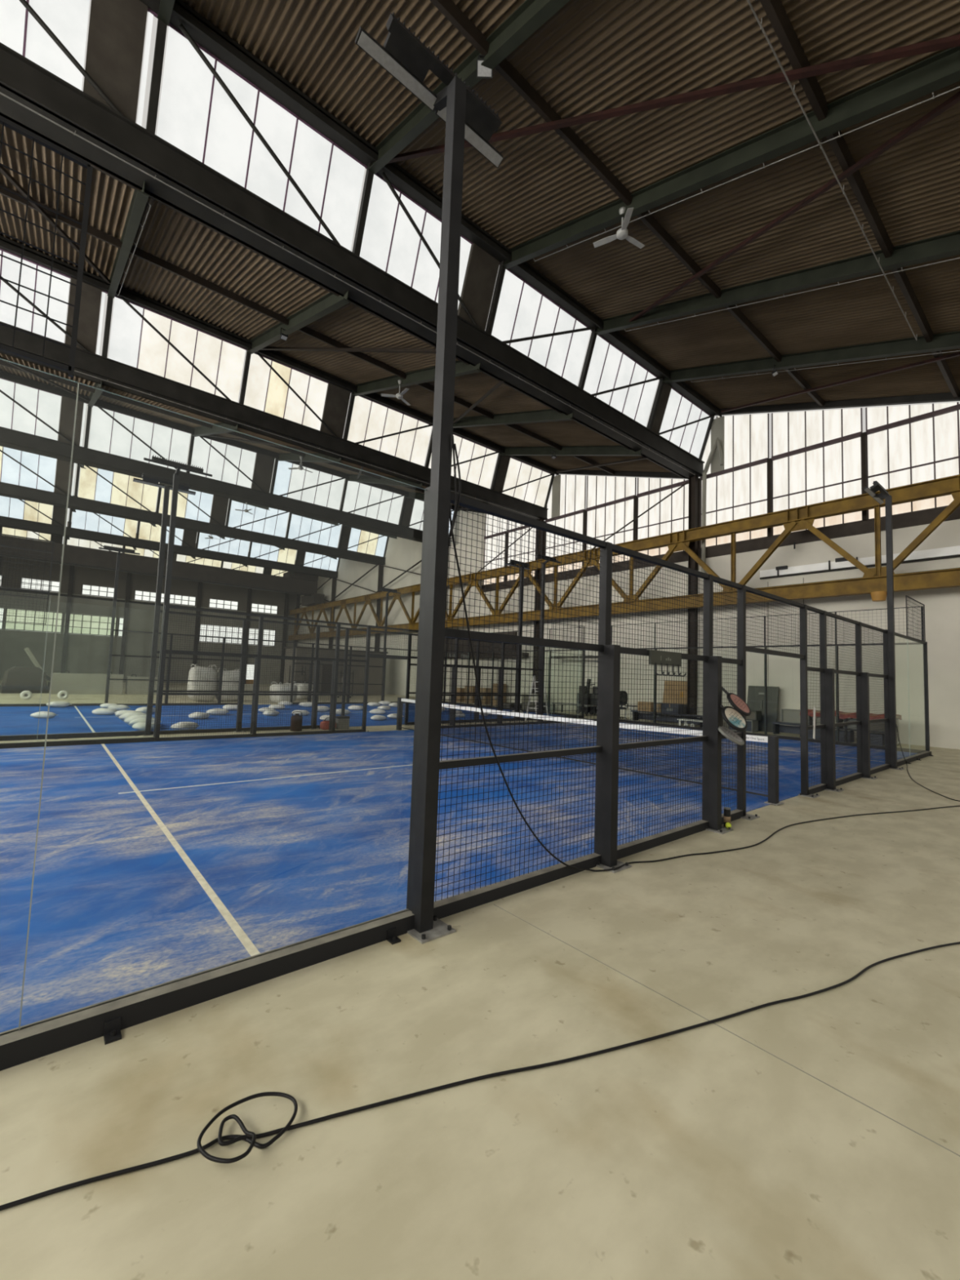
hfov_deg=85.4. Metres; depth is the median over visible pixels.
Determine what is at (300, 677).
rack
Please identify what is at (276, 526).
window
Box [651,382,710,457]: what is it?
window
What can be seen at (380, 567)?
wall column
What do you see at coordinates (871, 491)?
lamp
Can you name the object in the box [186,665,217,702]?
bag
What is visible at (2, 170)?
brace
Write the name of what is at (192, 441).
post
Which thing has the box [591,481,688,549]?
brace
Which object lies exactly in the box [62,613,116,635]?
window
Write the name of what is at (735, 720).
racket
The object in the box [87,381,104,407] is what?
rafter
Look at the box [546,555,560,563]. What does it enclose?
lamp
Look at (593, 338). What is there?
post
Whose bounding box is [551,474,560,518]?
wall pier
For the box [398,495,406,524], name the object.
post
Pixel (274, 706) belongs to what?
bag
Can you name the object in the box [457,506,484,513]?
rafter
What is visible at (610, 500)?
window
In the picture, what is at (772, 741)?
net
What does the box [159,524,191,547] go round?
brace
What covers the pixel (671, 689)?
cardboard sheet
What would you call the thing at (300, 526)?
window
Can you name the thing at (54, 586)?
window
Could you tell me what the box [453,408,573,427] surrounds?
rafter
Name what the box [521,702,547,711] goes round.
pallet stack
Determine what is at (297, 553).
post
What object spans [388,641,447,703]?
glass wall
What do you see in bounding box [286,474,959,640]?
girder
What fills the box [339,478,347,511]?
post
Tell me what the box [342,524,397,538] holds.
rafter
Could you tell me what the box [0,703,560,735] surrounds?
turf
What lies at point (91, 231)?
purlin
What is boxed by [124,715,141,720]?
bag
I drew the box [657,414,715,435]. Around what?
brace
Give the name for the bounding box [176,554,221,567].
window
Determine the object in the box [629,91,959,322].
brace
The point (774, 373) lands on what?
floodlight
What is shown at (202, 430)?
rafter
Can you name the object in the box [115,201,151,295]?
conduit pipe
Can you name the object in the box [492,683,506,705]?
crate
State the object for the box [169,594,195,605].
window
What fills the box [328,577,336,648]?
wall column
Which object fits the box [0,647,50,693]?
excavator
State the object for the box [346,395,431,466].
window
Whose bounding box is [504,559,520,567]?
lamp
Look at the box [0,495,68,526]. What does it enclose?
window
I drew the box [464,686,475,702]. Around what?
crate
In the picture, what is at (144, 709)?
bag
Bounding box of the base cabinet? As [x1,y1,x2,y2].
[656,702,687,716]
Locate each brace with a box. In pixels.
[0,164,111,284]
[0,275,89,351]
[0,355,89,401]
[0,389,75,444]
[0,449,67,494]
[18,0,122,115]
[18,498,63,526]
[84,465,150,511]
[93,512,131,537]
[97,406,176,469]
[120,296,230,399]
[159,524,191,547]
[177,491,221,524]
[178,23,340,244]
[199,435,264,491]
[201,538,236,549]
[205,434,319,453]
[234,511,288,528]
[255,547,285,557]
[256,351,337,436]
[260,346,435,353]
[279,477,344,496]
[293,524,341,539]
[300,555,327,565]
[329,560,421,601]
[344,535,384,549]
[347,494,404,512]
[355,423,432,444]
[356,466,364,479]
[381,172,478,326]
[406,509,453,527]
[451,451,499,466]
[453,380,505,424]
[499,473,554,493]
[502,326,595,343]
[555,457,649,472]
[591,376,662,395]
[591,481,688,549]
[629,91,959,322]
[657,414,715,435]
[720,351,959,413]
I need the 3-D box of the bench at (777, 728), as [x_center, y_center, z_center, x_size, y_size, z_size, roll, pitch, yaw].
[10.608,3.056,17.839,0.450,0.420,0.950,5,-5,-40]
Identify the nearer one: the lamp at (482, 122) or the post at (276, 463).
the lamp at (482, 122)
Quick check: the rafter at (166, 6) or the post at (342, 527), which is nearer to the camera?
the rafter at (166, 6)
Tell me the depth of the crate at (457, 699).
32.55 m
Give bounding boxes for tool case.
[335,715,349,729]
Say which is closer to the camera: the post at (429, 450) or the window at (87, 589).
the post at (429, 450)
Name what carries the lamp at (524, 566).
attached to the floodlight mast at (513, 564)
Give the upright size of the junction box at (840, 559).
0.120 m
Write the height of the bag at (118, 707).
0.215 m
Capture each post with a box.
[68,508,71,527]
[74,463,79,497]
[84,405,91,448]
[102,296,113,357]
[136,520,140,538]
[146,17,167,133]
[155,482,161,512]
[186,433,194,473]
[195,532,199,548]
[225,498,231,526]
[239,347,251,404]
[248,542,252,556]
[270,457,278,493]
[285,512,292,537]
[294,550,298,564]
[336,558,340,571]
[337,524,344,548]
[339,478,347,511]
[342,391,355,439]
[351,162,373,256]
[383,536,388,557]
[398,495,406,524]
[424,429,432,467]
[484,260,505,334]
[490,451,502,489]
[543,474,554,507]
[577,328,596,389]
[646,377,664,430]
[698,416,714,460]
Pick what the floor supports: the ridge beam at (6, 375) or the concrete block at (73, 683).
the concrete block at (73, 683)
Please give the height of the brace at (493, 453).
1.928 m
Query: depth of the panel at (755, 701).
19.07 m
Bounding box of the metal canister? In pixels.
[290,711,302,731]
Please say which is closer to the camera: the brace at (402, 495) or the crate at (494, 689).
the crate at (494, 689)
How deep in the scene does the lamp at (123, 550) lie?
20.42 m
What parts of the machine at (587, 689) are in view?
handle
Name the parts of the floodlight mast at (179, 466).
arm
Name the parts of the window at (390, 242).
blind panel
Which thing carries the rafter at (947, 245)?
attached to the ridge beam at (205, 33)
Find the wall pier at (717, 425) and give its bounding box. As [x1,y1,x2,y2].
[711,415,724,473]
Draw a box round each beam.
[0,42,704,479]
[0,235,559,475]
[0,321,548,519]
[0,370,458,511]
[0,426,451,546]
[0,481,386,564]
[0,515,338,577]
[139,0,721,417]
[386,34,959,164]
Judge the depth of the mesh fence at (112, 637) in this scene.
22.52 m
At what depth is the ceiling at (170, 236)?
14.17 m
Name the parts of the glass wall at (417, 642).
rail, corner post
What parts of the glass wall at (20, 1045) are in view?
glass pane, frame, glass pane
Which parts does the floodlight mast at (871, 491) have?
arm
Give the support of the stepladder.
on the floor
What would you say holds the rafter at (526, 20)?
attached to the ridge beam at (205, 33)
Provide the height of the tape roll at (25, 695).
0.390 m
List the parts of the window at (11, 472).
blind panel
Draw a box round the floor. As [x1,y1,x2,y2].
[0,680,959,1279]
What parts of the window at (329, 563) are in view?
blind panel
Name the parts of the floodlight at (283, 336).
glass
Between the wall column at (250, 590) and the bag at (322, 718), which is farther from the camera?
the wall column at (250, 590)
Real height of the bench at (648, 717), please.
0.430 m
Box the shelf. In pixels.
[808,724,899,733]
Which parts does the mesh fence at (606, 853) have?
post, panel, rail, rail, rail, post, plate, panel, rail, post, plate, panel, post, plate, panel, rail, post, plate, panel, post, plate, panel, rail, rail, rail, post, plate, panel, post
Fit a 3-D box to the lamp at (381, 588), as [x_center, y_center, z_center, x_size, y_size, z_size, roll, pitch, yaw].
[-5.124,-2.688,27.754,0.660,0.207,0.238,5,-5,-40]
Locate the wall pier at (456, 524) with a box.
[453,511,459,545]
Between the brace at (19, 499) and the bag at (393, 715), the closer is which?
the bag at (393, 715)
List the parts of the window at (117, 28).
blind panel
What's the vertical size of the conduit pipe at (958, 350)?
3.188 m
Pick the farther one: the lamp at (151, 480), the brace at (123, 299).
the brace at (123, 299)
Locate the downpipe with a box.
[701,437,724,573]
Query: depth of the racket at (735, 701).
5.98 m
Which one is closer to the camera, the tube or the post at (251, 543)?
the tube
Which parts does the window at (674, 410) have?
blind panel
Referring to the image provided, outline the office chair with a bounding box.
[619,690,627,719]
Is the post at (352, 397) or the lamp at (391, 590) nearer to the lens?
the post at (352, 397)
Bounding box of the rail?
[0,587,294,617]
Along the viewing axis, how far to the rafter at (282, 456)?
24.21 m
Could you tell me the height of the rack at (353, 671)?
1.700 m
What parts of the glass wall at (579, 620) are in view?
frame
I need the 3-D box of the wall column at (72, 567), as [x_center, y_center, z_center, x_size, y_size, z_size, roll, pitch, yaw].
[-34.764,-2.051,43.889,0.300,11.000,0.300,5,-5,-40]
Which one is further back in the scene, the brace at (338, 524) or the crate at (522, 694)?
the brace at (338, 524)
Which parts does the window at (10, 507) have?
blind panel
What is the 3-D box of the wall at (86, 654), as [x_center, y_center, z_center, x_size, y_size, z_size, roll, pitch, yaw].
[-31.584,-1.829,46.936,30.000,11.200,0.320,5,-5,-40]
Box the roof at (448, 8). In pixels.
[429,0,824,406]
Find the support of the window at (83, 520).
attached to the ridge beam
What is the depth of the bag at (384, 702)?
26.50 m
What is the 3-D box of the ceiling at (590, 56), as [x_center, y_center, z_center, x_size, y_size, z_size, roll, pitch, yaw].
[2.243,-9.011,7.380,29.987,4.058,12.800,5,-5,-40]
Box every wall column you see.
[60,565,75,672]
[119,573,131,674]
[191,582,202,666]
[244,588,252,684]
[280,593,288,684]
[293,594,300,646]
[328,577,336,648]
[374,564,383,651]
[532,518,543,693]
[686,475,698,717]
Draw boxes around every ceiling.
[0,124,671,472]
[0,352,462,506]
[51,520,304,563]
[182,0,959,408]
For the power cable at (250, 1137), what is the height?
0.047 m
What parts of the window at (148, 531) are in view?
blind panel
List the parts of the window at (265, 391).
blind panel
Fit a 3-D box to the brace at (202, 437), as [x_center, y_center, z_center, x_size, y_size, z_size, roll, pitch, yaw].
[-12.502,-8.866,26.521,0.080,1.927,3.585,-1,-5,40]
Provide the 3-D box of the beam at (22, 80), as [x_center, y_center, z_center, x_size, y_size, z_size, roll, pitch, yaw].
[-2.206,-8.289,12.616,30.000,0.580,0.700,5,-5,-40]
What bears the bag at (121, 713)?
on the turf at (69, 719)
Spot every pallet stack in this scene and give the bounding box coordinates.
[502,702,522,708]
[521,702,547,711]
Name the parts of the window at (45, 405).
blind panel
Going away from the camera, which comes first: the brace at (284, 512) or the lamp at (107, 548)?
the lamp at (107, 548)
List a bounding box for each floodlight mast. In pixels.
[98,545,139,703]
[133,473,195,736]
[143,455,212,737]
[355,12,504,943]
[378,587,400,701]
[504,559,529,721]
[535,553,560,721]
[862,480,904,769]
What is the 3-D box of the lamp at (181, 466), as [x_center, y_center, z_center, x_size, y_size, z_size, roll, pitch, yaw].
[-6.420,-3.842,11.733,0.660,0.207,0.238,5,-5,-40]
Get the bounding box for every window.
[0,0,157,125]
[0,248,107,355]
[0,377,88,446]
[0,445,75,495]
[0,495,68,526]
[0,607,4,629]
[2,527,63,543]
[4,608,62,632]
[20,577,61,591]
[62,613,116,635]
[66,537,122,552]
[71,509,137,537]
[77,465,159,511]
[81,584,114,597]
[88,405,191,471]
[108,295,246,402]
[117,617,123,636]
[124,546,174,560]
[133,590,164,602]
[138,521,197,547]
[156,22,367,251]
[159,488,228,525]
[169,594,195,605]
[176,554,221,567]
[190,436,275,493]
[197,532,249,556]
[199,624,242,644]
[208,598,238,610]
[222,561,263,573]
[227,500,288,537]
[244,352,351,438]
[248,627,258,644]
[249,542,296,564]
[251,603,278,614]
[262,629,275,646]
[265,568,287,576]
[273,461,344,510]
[288,514,341,547]
[297,551,338,571]
[340,525,386,556]
[342,480,403,524]
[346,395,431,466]
[360,173,500,330]
[400,497,453,531]
[428,433,497,488]
[483,514,507,585]
[491,268,591,386]
[493,455,551,506]
[506,520,536,581]
[545,475,586,574]
[583,334,658,426]
[586,475,635,567]
[636,477,688,555]
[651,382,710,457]
[700,413,768,547]
[771,407,862,535]
[865,401,959,519]
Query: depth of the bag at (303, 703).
23.05 m
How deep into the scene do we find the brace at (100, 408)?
23.60 m
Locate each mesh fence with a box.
[105,629,386,705]
[145,610,517,734]
[154,604,545,741]
[406,486,889,919]
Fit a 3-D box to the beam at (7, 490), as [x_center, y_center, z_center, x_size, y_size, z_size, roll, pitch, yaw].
[-19.358,-7.487,32.984,30.000,0.580,0.700,5,-5,-40]
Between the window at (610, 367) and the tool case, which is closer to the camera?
the tool case
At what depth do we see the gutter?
11.77 m
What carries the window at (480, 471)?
attached to the ridge beam at (6, 244)
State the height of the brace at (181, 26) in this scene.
1.927 m
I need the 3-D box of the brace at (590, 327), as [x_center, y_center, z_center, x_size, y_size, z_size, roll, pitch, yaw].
[2.048,-9.111,15.553,3.634,1.928,0.080,4,-5,-30]
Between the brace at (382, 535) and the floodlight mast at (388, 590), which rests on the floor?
the floodlight mast at (388, 590)
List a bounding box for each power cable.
[0,942,959,1210]
[448,433,959,871]
[896,724,959,801]
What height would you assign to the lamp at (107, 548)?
0.207 m
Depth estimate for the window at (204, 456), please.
26.59 m
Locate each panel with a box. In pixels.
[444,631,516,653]
[746,685,779,732]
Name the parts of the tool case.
lid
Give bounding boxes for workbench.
[808,709,902,746]
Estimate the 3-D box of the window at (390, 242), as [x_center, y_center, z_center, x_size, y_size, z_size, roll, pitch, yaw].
[-1.164,-9.445,13.062,4.000,1.890,0.685,5,-5,-40]
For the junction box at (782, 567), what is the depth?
19.21 m
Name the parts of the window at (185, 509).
blind panel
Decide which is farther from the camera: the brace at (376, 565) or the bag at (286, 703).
the brace at (376, 565)
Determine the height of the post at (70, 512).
2.033 m
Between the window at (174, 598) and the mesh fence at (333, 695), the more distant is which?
the window at (174, 598)
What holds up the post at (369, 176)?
attached to the rafter at (526, 20)
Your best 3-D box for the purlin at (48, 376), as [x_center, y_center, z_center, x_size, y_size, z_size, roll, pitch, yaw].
[-10.551,-8.954,22.644,30.000,0.192,0.146,5,-5,-40]
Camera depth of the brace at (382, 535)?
40.96 m
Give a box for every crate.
[456,688,464,701]
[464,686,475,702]
[480,688,491,704]
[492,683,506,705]
[511,693,528,703]
[528,693,547,702]
[728,720,758,732]
[746,710,761,720]
[781,708,813,724]
[808,728,820,739]
[835,729,853,742]
[870,733,884,746]
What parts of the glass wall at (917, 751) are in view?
post, post, frame, rail, post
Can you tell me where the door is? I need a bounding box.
[245,663,254,684]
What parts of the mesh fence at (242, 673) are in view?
panel, rail, post, rail, rail, panel, post, panel, rail, post, rail, panel, post, panel, panel, rail, rail, rail, post, panel, post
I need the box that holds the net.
[395,697,783,805]
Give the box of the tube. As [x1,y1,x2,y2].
[723,806,730,826]
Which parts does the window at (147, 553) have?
blind panel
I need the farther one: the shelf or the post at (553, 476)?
the post at (553, 476)
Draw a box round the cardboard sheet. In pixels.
[662,680,687,704]
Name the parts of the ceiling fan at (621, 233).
blade, motor, blade, blade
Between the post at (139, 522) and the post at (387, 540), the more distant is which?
the post at (387, 540)
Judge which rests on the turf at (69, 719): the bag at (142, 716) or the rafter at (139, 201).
the bag at (142, 716)
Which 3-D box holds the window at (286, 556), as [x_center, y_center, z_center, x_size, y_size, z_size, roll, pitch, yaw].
[-17.916,-7.806,45.344,4.000,1.877,0.633,5,-5,-40]
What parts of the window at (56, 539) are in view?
blind panel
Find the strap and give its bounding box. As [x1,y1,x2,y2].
[813,706,815,738]
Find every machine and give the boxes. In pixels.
[577,678,594,714]
[589,686,597,715]
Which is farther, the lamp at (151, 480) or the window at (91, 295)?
the window at (91, 295)
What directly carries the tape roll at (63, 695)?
on the floor
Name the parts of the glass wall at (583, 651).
rail, frame, corner post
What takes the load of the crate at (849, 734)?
on the floor
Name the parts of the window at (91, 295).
blind panel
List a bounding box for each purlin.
[0,183,614,474]
[0,359,424,493]
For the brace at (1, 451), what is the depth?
28.25 m
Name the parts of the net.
post, post, plate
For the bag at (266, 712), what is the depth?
18.03 m
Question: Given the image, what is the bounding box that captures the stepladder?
[524,674,549,721]
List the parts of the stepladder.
rail, rail, rail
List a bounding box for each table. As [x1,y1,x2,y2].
[551,702,596,715]
[625,705,636,719]
[676,718,702,725]
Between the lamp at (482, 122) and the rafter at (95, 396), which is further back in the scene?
the rafter at (95, 396)
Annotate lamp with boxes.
[98,545,119,551]
[120,546,139,555]
[133,473,167,488]
[143,455,178,468]
[166,478,195,495]
[178,461,212,476]
[355,12,452,111]
[378,587,390,591]
[388,588,400,593]
[434,68,504,168]
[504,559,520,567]
[520,561,529,569]
[535,553,549,560]
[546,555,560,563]
[862,480,884,497]
[872,486,889,504]
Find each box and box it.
[637,701,653,711]
[657,703,661,712]
[661,702,683,714]
[775,565,787,570]
[835,557,847,562]
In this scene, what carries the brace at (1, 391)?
attached to the beam at (10, 438)
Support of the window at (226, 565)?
attached to the ridge beam
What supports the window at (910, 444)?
in the wall at (942, 606)
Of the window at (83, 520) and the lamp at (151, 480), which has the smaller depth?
the lamp at (151, 480)
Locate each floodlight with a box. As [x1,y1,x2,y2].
[280,327,288,341]
[476,54,493,78]
[551,450,555,458]
[771,364,777,376]
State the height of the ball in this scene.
0.066 m
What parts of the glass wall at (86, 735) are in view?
frame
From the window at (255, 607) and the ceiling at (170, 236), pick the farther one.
the window at (255, 607)
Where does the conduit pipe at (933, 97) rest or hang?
hanging from the rafter at (940, 70)
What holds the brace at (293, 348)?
attached to the purlin at (91, 231)
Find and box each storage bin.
[817,716,841,728]
[843,718,856,729]
[870,721,884,732]
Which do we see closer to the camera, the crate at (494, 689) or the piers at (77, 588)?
the crate at (494, 689)
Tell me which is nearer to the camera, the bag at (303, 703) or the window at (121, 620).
the bag at (303, 703)
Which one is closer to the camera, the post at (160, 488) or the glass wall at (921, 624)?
the glass wall at (921, 624)
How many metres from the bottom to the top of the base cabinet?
0.730 m
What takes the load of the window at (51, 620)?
attached to the piers at (133, 624)
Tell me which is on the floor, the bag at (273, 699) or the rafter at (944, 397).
the bag at (273, 699)
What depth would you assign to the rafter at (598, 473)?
24.82 m
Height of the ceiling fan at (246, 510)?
0.610 m
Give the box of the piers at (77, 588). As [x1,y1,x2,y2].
[1,574,295,616]
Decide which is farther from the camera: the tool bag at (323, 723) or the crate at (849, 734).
the crate at (849, 734)
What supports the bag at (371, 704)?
on the turf at (69, 719)
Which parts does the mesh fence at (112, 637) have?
post, panel, post, rail, rail, rail, panel, post, panel, rail, panel, post, panel, post, panel, rail, rail, rail, post, panel, post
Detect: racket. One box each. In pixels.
[718,725,744,745]
[720,704,747,731]
[721,686,751,715]
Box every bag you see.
[30,711,57,718]
[46,701,71,707]
[92,707,117,715]
[99,702,115,707]
[107,704,129,711]
[115,710,142,717]
[119,713,145,720]
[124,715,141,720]
[124,716,141,724]
[128,717,161,726]
[129,711,146,715]
[132,715,154,718]
[132,722,154,730]
[135,706,155,713]
[170,721,199,729]
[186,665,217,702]
[188,711,209,719]
[206,708,229,715]
[215,667,239,702]
[222,704,237,710]
[258,707,275,712]
[262,710,279,715]
[268,704,284,709]
[269,681,297,702]
[277,701,292,705]
[293,681,313,698]
[293,710,310,715]
[298,702,311,706]
[317,706,329,711]
[320,715,329,720]
[320,717,336,729]
[335,708,351,715]
[347,705,363,710]
[367,702,380,706]
[369,708,386,714]
[370,715,386,720]
[377,705,391,710]
[378,700,391,705]
[386,713,404,719]
[388,702,397,706]
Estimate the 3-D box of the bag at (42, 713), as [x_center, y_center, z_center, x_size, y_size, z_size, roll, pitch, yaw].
[-12.508,2.150,14.918,0.592,0.198,0.384,3,-4,-16]
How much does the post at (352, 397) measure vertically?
2.033 m
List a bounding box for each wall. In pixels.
[0,115,427,1071]
[0,533,156,748]
[0,545,150,741]
[0,556,297,684]
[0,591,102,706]
[1,526,271,573]
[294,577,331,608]
[297,510,959,749]
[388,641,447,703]
[444,626,583,715]
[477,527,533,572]
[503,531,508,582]
[521,622,585,719]
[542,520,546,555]
[543,620,598,723]
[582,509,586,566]
[610,606,924,753]
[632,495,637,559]
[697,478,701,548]
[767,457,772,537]
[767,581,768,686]
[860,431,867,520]
[884,595,933,768]
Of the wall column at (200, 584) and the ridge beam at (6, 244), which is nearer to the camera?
the ridge beam at (6, 244)
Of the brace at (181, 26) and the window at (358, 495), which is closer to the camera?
the brace at (181, 26)
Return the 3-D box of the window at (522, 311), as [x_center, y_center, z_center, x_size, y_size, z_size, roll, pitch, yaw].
[1.895,-9.161,15.624,4.000,1.877,0.633,5,-5,-40]
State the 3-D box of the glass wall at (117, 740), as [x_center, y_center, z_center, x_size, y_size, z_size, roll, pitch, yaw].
[-8.452,0.059,10.055,4.040,3.980,0.190,5,-5,-40]
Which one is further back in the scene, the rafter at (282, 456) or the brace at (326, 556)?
the brace at (326, 556)
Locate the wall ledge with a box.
[444,652,528,658]
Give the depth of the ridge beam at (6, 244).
17.51 m
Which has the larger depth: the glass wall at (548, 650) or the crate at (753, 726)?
the glass wall at (548, 650)
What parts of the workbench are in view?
leg, leg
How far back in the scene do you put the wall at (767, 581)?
19.55 m
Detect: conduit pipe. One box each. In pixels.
[0,92,694,475]
[74,370,539,519]
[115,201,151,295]
[533,86,959,262]
[624,257,959,331]
[690,350,959,382]
[746,0,916,340]
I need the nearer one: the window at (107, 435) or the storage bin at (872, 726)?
the storage bin at (872, 726)
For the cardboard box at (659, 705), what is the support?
on the bench at (648, 717)
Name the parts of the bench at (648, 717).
leg, panel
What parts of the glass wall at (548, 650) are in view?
post, post, rail, frame, post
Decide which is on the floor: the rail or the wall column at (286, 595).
the wall column at (286, 595)
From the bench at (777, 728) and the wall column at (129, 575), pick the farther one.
the wall column at (129, 575)
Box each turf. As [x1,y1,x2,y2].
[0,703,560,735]
[0,722,916,1032]
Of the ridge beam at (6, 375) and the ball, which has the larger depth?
the ridge beam at (6, 375)
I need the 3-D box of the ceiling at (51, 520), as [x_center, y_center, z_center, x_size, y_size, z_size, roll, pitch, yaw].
[-27.755,-8.295,43.079,29.987,2.676,8.340,5,-5,-40]
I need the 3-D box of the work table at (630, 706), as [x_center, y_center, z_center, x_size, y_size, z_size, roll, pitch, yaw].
[6.590,3.154,22.620,0.400,0.600,0.400,5,-5,-40]
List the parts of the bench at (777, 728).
leg, panel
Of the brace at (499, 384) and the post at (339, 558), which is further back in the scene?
the post at (339, 558)
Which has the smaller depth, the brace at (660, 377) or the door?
the brace at (660, 377)
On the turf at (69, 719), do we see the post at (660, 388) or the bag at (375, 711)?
the bag at (375, 711)
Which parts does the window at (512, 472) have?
blind panel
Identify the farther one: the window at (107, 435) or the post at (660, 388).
the window at (107, 435)
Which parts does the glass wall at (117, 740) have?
frame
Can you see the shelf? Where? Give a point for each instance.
(845, 729)
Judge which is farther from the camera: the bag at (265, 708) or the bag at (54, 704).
the bag at (265, 708)
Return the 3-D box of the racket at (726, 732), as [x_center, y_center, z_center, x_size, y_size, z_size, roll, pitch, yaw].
[2.863,1.102,5.953,0.296,0.299,0.282,3,-4,-15]
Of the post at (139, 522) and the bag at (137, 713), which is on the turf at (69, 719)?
the bag at (137, 713)
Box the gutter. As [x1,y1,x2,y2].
[0,115,682,476]
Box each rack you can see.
[288,665,306,682]
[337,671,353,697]
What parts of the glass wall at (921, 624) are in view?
rail, glass pane, frame, corner post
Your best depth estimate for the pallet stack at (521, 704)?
27.32 m
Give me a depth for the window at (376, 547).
41.07 m
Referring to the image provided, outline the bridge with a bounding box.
[0,534,324,606]
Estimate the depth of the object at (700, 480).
21.98 m
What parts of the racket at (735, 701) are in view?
frame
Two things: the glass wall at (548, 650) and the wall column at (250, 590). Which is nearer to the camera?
the glass wall at (548, 650)
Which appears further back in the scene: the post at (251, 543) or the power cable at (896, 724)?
the post at (251, 543)
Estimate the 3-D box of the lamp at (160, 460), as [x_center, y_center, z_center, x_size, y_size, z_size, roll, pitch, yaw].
[-6.925,-3.889,11.310,0.660,0.207,0.238,5,-5,-40]
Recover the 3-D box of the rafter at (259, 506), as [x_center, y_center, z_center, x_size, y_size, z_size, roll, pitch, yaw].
[-13.942,-8.333,31.300,0.170,2.827,8.067,5,-5,-40]
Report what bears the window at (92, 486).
attached to the ridge beam
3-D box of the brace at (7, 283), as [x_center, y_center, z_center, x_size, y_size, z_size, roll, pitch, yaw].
[-12.899,-9.704,14.605,0.080,1.927,3.585,-1,-5,40]
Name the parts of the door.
panel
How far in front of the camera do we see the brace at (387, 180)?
12.44 m
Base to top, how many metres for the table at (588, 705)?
0.480 m
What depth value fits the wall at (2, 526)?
46.64 m
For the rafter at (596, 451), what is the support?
attached to the beam at (22, 80)
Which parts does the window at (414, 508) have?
blind panel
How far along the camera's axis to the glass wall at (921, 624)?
13.55 m
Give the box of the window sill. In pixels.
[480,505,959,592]
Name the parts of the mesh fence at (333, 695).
post, panel, post, rail, rail, rail, rail, panel, post, panel, post, rail, panel, panel, post, panel, rail, rail, rail, post, panel, post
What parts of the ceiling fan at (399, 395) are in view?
blade, motor, blade, blade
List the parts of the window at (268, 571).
blind panel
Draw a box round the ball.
[724,822,731,828]
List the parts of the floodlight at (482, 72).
glass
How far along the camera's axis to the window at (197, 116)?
10.27 m
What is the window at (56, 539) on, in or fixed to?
attached to the ridge beam
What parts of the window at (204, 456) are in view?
blind panel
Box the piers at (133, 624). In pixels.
[2,607,293,646]
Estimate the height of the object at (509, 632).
1.250 m
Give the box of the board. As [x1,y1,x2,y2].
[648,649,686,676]
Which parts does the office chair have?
backrest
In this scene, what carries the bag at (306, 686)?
on the floor
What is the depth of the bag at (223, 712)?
17.64 m
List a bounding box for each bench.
[631,710,702,727]
[771,721,800,737]
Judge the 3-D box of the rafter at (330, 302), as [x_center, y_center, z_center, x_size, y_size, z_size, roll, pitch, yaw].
[-5.565,-9.154,15.158,0.170,2.827,8.067,5,-5,-40]
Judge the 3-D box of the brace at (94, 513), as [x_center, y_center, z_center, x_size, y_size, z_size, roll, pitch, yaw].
[-26.994,-8.616,37.536,0.080,1.927,3.585,-1,-5,40]
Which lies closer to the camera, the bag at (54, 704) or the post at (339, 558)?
the bag at (54, 704)
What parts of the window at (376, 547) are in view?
blind panel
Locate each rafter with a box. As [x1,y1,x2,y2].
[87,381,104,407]
[106,180,148,297]
[156,0,174,25]
[191,422,239,436]
[231,498,269,510]
[247,290,350,354]
[275,453,342,462]
[291,512,338,525]
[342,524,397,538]
[346,474,422,488]
[351,360,481,395]
[368,0,569,174]
[405,491,488,504]
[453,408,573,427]
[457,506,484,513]
[499,445,641,456]
[502,45,959,269]
[557,469,686,479]
[594,230,959,334]
[662,330,959,383]
[714,392,959,415]
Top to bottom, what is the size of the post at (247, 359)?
2.033 m
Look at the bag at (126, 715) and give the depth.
14.15 m
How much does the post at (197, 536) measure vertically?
2.033 m
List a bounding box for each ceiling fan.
[235,502,252,514]
[288,456,312,472]
[381,379,409,405]
[592,206,644,248]
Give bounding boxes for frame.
[547,655,597,695]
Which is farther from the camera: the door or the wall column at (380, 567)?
the door
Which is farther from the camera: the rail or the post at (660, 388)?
the rail
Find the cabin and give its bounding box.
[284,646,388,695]
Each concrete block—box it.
[50,671,123,694]
[124,674,157,694]
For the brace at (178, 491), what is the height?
1.927 m
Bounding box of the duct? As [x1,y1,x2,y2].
[760,545,959,579]
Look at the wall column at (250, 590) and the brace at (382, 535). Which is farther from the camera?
the wall column at (250, 590)
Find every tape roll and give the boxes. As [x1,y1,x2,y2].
[20,690,32,699]
[57,690,68,699]
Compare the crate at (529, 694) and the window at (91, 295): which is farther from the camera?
the crate at (529, 694)
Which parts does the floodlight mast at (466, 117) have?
plate, arm, cable coil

